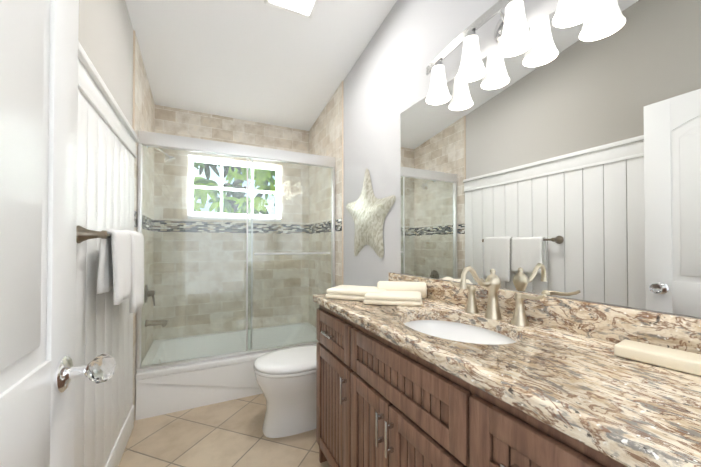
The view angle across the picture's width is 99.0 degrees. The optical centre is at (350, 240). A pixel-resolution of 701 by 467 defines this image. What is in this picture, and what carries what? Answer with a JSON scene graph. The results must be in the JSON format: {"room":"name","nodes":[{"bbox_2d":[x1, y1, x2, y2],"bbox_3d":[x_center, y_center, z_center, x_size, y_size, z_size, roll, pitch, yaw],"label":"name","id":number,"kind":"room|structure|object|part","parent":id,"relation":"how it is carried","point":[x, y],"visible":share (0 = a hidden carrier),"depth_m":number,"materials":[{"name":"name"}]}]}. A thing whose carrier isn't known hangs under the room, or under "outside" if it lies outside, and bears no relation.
{"room":"bathroom","nodes":[
{"label":"bathroom","id":0,"kind":"room"},
{"bbox_2d":[78,0,132,125],"bbox_3d":[-1.111,-0.366,1.189,0.100,3.150,3.652,0,-1,-26],"label":"wall","id":1,"kind":"structure","parent":0,"point":[105,34],"depth_m":1.52,"materials":[{"name":"paint"}]},
{"bbox_2d":[0,0,78,466],"bbox_3d":[-0.447,0.177,0.301,0.037,2.020,0.760,0,-1,-26],"label":"door","id":2,"kind":"structure","parent":1,"relation":"in","point":[38,115],"depth_m":0.50,"materials":[{"name":"white wood"}]},
{"bbox_2d":[54,354,115,392],"bbox_3d":[-0.529,0.262,0.607,0.084,0.068,0.068,0,-1,-26],"label":"door knob","id":3,"kind":"object","parent":2,"relation":"attached to","point":[67,371],"depth_m":0.59,"materials":[{"name":"silver metal"}]},
{"bbox_3d":[-0.511,0.262,0.616,0.044,0.058,0.058,0,-1,-26],"label":"crystal door knob","id":4,"kind":"part","parent":3,"relation":"part of","materials":[{"name":"clear glass"}]},
{"bbox_2d":[74,41,138,466],"bbox_3d":[-0.857,0.255,0.818,0.036,1.900,2.571,0,-1,-26],"label":"wainscoting","id":5,"kind":"structure","parent":1,"relation":"attached to","point":[107,138],"depth_m":1.33,"materials":[{"name":"white wood"}]},
{"bbox_2d":[76,225,143,312],"bbox_3d":[-1.090,0.148,1.420,0.120,0.408,0.726,0,-1,-26],"label":"towel rail","id":6,"kind":"object","parent":1,"relation":"attached to","point":[121,264],"visible":0.98,"depth_m":1.28,"materials":[{"name":"white fabric"}]},
{"bbox_2d":[97,229,130,304],"bbox_3d":[-1.029,0.107,1.323,0.075,0.307,0.273,0,-1,-26],"label":"towel","id":7,"kind":"object","parent":6,"relation":"hanging from","point":[114,267],"depth_m":1.24,"materials":[{"name":"white fabric"}]},
{"bbox_2d":[113,230,143,312],"bbox_3d":[-1.154,0.150,1.579,0.095,0.408,0.275,0,-1,-26],"label":"towel","id":8,"kind":"object","parent":6,"relation":"hanging from","point":[136,299],"depth_m":1.53,"materials":[{"name":"white fabric"}]},
{"bbox_2d":[132,30,134,130],"bbox_3d":[-1.430,-1.036,1.978,0.011,0.705,0.015,0,-1,-26],"label":"trim","id":9,"kind":"structure","parent":1,"relation":"attached to","point":[133,120],"depth_m":1.97,"materials":[{"name":"beige"}]},
{"bbox_2d":[133,33,154,420],"bbox_3d":[-1.626,-0.082,2.367,0.009,2.607,0.877,0,-1,-26],"label":"wall tile","id":10,"kind":"structure","parent":1,"relation":"attached to","point":[144,111],"depth_m":2.35,"materials":[{"name":"beige tile"}]},
{"bbox_2d":[144,284,167,326],"bbox_3d":[-1.571,0.523,2.428,0.153,0.350,0.150,0,-1,-26],"label":"bathtub faucet","id":11,"kind":"object","parent":10,"relation":"attached to","point":[163,323],"depth_m":2.40,"materials":[{"name":"silver metal"}]},
{"bbox_2d":[146,146,174,162],"bbox_3d":[-1.549,-0.719,2.453,0.199,0.156,0.090,0,-1,-26],"label":"shower head","id":12,"kind":"object","parent":10,"relation":"attached to","point":[168,157],"depth_m":2.45},
{"bbox_2d":[118,393,330,466],"bbox_3d":[-0.389,1.243,1.523,1.747,0.060,3.692,0,-1,-26],"label":"floor","id":13,"kind":"structure","parent":0,"point":[230,433],"depth_m":1.82,"materials":[{"name":"tile"}]},
{"bbox_2d":[135,322,316,419],"bbox_3d":[-0.967,1.069,2.712,1.481,0.315,0.806,0,-1,-26],"label":"bathtub","id":14,"kind":"object","parent":13,"relation":"on","point":[162,391],"visible":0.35,"depth_m":2.28,"materials":[{"name":"white ceramic"}]},
{"bbox_2d":[253,345,315,437],"bbox_3d":[-0.259,0.842,2.063,0.782,0.754,0.430,0,-1,-26],"label":"toilet","id":15,"kind":"object","parent":13,"relation":"on","point":[286,379],"visible":0.6,"depth_m":1.87,"materials":[{"name":"white ceramic"}]},
{"bbox_3d":[-0.349,0.796,2.019,0.582,0.058,0.408,0,-1,-26],"label":"lid","id":16,"kind":"part","parent":15,"relation":"part of","materials":[{"name":"white ceramic"}]},
{"bbox_2d":[315,302,640,466],"bbox_3d":[0.363,0.771,1.073,0.548,0.874,1.526,0,-1,-26],"label":"bathroom vanity","id":17,"kind":"object","parent":13,"relation":"on","point":[379,403],"depth_m":0.90,"materials":[{"name":"brown wood"}]},
{"bbox_2d":[313,294,700,466],"bbox_3d":[0.367,0.313,1.091,0.531,0.040,1.567,0,-1,-26],"label":"countertop","id":18,"kind":"structure","parent":17,"relation":"on","point":[645,414],"depth_m":0.62,"materials":[{"name":"beige stone"}]},
{"bbox_2d":[393,314,528,349],"bbox_3d":[0.364,0.403,1.053,0.400,0.164,0.510,0,-1,-26],"label":"sink","id":19,"kind":"object","parent":18,"relation":"in","point":[465,333],"depth_m":1.19,"materials":[{"name":"white ceramic"}]},
{"bbox_2d":[449,266,552,325],"bbox_3d":[0.482,0.192,1.113,0.199,0.202,0.415,0,-1,-26],"label":"faucet","id":20,"kind":"object","parent":18,"relation":"on","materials":[{"name":"silver metal"}]},
{"bbox_2d":[614,339,700,375],"bbox_3d":[0.741,0.273,0.704,0.084,0.029,0.170,0,-1,-34],"label":"folded towel","id":21,"kind":"object","parent":18,"relation":"on","point":[677,360],"visible":1,"depth_m":0.69,"materials":[{"name":"beige fabric"}]},
{"bbox_2d":[153,105,308,340],"bbox_3d":[-1.171,-0.344,3.147,1.707,3.150,0.120,0,-1,-26],"label":"wall","id":22,"kind":"structure","parent":0,"point":[182,122],"depth_m":3.02,"materials":[{"name":"tile"}]},
{"bbox_2d":[188,156,279,218],"bbox_3d":[-1.190,-0.534,3.145,0.896,0.586,0.040,0,-1,-26],"label":"window","id":23,"kind":"structure","parent":22,"relation":"in","point":[221,188],"depth_m":3.09,"materials":[{"name":"white"}]},
{"bbox_2d":[188,216,280,221],"bbox_3d":[-1.171,-0.225,3.102,0.900,0.031,0.049,0,-1,-26],"label":"window sill","id":24,"kind":"structure","parent":22,"relation":"attached to","point":[231,218],"depth_m":3.04,"materials":[{"name":"white plastic"}]},
{"bbox_2d":[141,146,332,365],"bbox_3d":[-0.816,0.107,2.413,1.437,1.554,0.030,0,-1,-26],"label":"shower door","id":25,"kind":"object","parent":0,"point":[250,308],"visible":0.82,"depth_m":2.36,"materials":[{"name":"clear glass"}]},
{"bbox_3d":[-1.134,0.105,2.271,0.740,1.554,0.006,0,-1,-26],"label":"shower door glass","id":26,"kind":"part","parent":25,"relation":"part of","materials":[{"name":"clear glass"}]},
{"bbox_3d":[-0.496,0.108,2.555,0.737,1.554,0.006,0,-1,-26],"label":"shower door glass","id":27,"kind":"part","parent":25,"relation":"part of","materials":[{"name":"clear glass"}]},
{"bbox_2d":[254,252,329,254],"bbox_3d":[-0.479,0.106,2.529,0.645,0.018,0.053,0,-1,-26],"label":"bar","id":28,"kind":"object","parent":25,"relation":"attached to","point":[294,253],"visible":1,"depth_m":2.50,"materials":[{"name":"silver metal"}]},
{"bbox_2d":[125,0,396,130],"bbox_3d":[-0.389,-1.560,1.555,1.747,0.598,3.692,0,-1,-26],"label":"ceiling","id":29,"kind":"structure","parent":0,"point":[260,61],"depth_m":2.23,"materials":[{"name":"white paint"}]},
{"bbox_2d":[264,0,318,18],"bbox_3d":[-0.323,-1.469,1.743,0.300,0.076,0.301,0,-1,-26],"label":"ceiling light","id":30,"kind":"object","parent":29,"relation":"attached to","point":[305,8],"visible":0.96,"depth_m":1.83,"materials":[{"name":"white"}]},
{"bbox_2d":[343,0,700,318],"bbox_3d":[0.334,-0.358,1.893,0.100,3.150,3.652,0,-1,-26],"label":"wall","id":31,"kind":"structure","parent":0,"point":[386,81],"depth_m":1.93,"materials":[{"name":"grey paint"}]},
{"bbox_2d":[136,130,334,371],"bbox_3d":[-0.816,0.072,2.413,1.485,1.669,0.060,0,-1,-26],"label":"shower door frame","id":32,"kind":"object","parent":31,"relation":"attached to","point":[165,141],"visible":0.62,"depth_m":2.35,"materials":[{"name":"silver metal"}]},
{"bbox_2d":[309,82,341,327],"bbox_3d":[-0.271,-0.077,3.006,0.009,2.613,0.917,0,-1,-26],"label":"wall tile","id":33,"kind":"structure","parent":31,"relation":"attached to","point":[325,134],"depth_m":2.95,"materials":[{"name":"beige tile"}]},
{"bbox_2d":[342,81,342,284],"bbox_3d":[-0.068,-0.081,2.587,0.011,2.612,0.015,0,-1,-26],"label":"trim","id":34,"kind":"structure","parent":31,"relation":"attached to","point":[342,182],"depth_m":2.58,"materials":[{"name":"beige"}]},
{"bbox_2d":[346,168,395,257],"bbox_3d":[0.108,-0.207,2.188,0.032,0.653,0.731,0,-1,-26],"label":"art","id":35,"kind":"object","parent":31,"relation":"attached to","point":[368,210],"visible":1,"depth_m":2.14,"materials":[{"name":"metal"}]},
{"bbox_2d":[426,0,600,104],"bbox_3d":[0.556,-0.803,1.169,0.136,0.249,0.800,0,-1,-26],"label":"sconce","id":36,"kind":"object","parent":31,"relation":"attached to","point":[512,36],"visible":1,"depth_m":1.17,"materials":[{"name":"white glass"}]},
{"bbox_2d":[389,272,700,353],"bbox_3d":[0.594,0.243,1.202,0.025,0.101,1.567,0,-1,-26],"label":"backsplash","id":37,"kind":"structure","parent":31,"relation":"attached to","point":[611,323],"depth_m":0.87,"materials":[{"name":"beige stone"}]},
{"bbox_2d":[400,0,700,317],"bbox_3d":[0.627,-0.297,1.166,0.005,0.973,1.462,0,-1,-26],"label":"mirror","id":38,"kind":"object","parent":31,"relation":"attached to","point":[552,160],"visible":0.89,"depth_m":0.96,"materials":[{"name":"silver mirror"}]},
{"label":"outside","id":39,"kind":"structure","parent":0,"visible":0},
{"bbox_2d":[194,166,275,214],"bbox_3d":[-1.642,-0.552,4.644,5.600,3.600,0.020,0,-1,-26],"label":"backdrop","id":40,"kind":"structure","parent":39,"point":[273,200],"depth_m":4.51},
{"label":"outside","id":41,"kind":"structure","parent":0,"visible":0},
{"bbox_2d":[194,162,275,214],"bbox_3d":[-1.604,-0.554,3.862,2.690,1.519,0.922,0,-1,-26],"label":"foliage","id":42,"kind":"object","parent":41,"point":[201,196],"depth_m":3.82,"materials":[{"name":"green plant"}]}
]}

